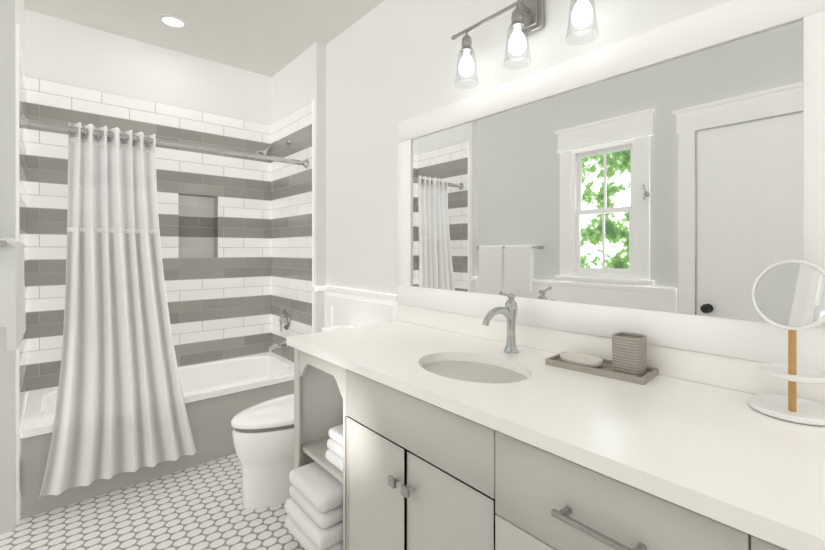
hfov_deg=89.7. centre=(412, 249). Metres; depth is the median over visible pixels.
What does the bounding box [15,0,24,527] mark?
wall
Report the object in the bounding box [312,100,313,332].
trim
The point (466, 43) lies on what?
socket
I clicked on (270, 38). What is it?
ceiling
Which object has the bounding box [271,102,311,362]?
tile
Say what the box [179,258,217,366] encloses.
tile
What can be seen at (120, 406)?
shower curtain
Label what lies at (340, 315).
trim
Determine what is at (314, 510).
towel
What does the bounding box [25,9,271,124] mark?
wall
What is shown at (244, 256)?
tile
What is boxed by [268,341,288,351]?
tub spout
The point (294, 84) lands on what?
wall
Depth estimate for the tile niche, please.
3.20 m
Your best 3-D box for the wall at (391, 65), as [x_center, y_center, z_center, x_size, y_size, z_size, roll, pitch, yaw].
[0.207,-0.085,2.075,0.120,2.730,4.357,0,0,-41]
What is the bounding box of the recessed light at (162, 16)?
[157,14,187,29]
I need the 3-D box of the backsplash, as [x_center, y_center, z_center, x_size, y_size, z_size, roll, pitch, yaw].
[0.712,0.345,1.380,0.019,0.090,2.396,0,0,-41]
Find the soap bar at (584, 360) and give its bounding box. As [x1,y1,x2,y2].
[560,352,602,367]
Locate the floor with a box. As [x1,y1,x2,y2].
[0,453,304,549]
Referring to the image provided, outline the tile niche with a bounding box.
[179,193,217,257]
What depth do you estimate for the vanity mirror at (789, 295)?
0.99 m
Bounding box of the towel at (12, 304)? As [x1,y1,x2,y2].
[0,237,25,350]
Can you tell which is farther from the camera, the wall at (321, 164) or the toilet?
the wall at (321, 164)
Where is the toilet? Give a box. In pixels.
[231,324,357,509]
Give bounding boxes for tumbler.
[612,332,646,376]
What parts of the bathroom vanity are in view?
post, door, knob stem, knob stem, door, handle post, drawer, drawer, handle post, drawer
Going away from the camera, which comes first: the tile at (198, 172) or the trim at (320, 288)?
the trim at (320, 288)
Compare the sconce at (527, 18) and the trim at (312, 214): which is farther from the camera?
the trim at (312, 214)
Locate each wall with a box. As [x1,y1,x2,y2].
[0,0,14,534]
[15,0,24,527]
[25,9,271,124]
[272,42,316,332]
[317,42,325,332]
[326,0,730,294]
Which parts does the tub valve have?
lever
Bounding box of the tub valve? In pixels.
[279,309,290,331]
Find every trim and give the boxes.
[16,24,18,524]
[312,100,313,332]
[315,286,323,290]
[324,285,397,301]
[325,285,398,326]
[326,305,331,325]
[385,317,393,322]
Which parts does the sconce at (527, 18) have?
lamp shade, lamp shade, stem, plate, plate, lamp shade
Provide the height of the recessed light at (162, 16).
0.006 m
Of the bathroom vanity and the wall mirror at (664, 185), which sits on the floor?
the bathroom vanity
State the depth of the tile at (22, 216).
2.15 m
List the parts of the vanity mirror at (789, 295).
head glass, stem, stem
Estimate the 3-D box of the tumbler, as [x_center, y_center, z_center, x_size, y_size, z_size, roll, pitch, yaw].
[0.676,0.323,1.294,0.085,0.116,0.085,0,0,-41]
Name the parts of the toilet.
lid, bowl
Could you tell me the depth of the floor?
1.96 m
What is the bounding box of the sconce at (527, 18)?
[451,0,598,88]
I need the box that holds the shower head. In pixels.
[257,139,290,160]
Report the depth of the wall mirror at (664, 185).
1.33 m
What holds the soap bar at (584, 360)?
on the soap tray
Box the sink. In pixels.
[418,355,533,386]
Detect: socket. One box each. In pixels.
[460,34,472,54]
[510,8,524,30]
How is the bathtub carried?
on the floor
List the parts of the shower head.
arm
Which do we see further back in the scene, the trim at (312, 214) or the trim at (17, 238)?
the trim at (312, 214)
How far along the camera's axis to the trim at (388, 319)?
2.35 m
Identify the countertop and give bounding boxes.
[286,319,824,549]
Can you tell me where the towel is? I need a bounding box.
[285,424,342,549]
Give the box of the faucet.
[478,291,521,354]
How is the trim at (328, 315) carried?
attached to the wall at (391, 65)
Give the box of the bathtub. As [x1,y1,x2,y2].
[20,352,293,518]
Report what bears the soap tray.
on the countertop
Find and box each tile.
[19,30,26,518]
[27,76,178,392]
[179,107,217,195]
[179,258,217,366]
[218,115,270,359]
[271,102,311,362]
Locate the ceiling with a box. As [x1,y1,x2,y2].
[24,0,384,76]
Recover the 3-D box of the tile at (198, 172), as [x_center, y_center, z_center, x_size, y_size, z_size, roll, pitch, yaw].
[-1.607,-0.730,3.118,0.270,0.632,0.010,0,0,-41]
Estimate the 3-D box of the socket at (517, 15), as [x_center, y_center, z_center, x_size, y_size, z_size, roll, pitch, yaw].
[0.404,-0.893,1.601,0.054,0.066,0.054,0,0,-41]
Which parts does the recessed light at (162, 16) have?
recessed ceiling light lens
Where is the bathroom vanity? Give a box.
[286,343,809,549]
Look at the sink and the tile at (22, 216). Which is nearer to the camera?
the sink
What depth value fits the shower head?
3.09 m
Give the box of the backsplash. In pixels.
[399,305,824,404]
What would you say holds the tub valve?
attached to the tile at (291, 238)
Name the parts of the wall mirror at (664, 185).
frame, frame, frame, frame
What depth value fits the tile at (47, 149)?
2.59 m
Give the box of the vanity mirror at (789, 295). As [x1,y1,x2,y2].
[747,260,824,424]
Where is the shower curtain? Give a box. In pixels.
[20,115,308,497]
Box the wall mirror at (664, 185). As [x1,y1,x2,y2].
[398,0,824,371]
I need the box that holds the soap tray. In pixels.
[545,352,657,384]
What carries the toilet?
on the floor
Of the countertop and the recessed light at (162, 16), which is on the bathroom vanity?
the countertop

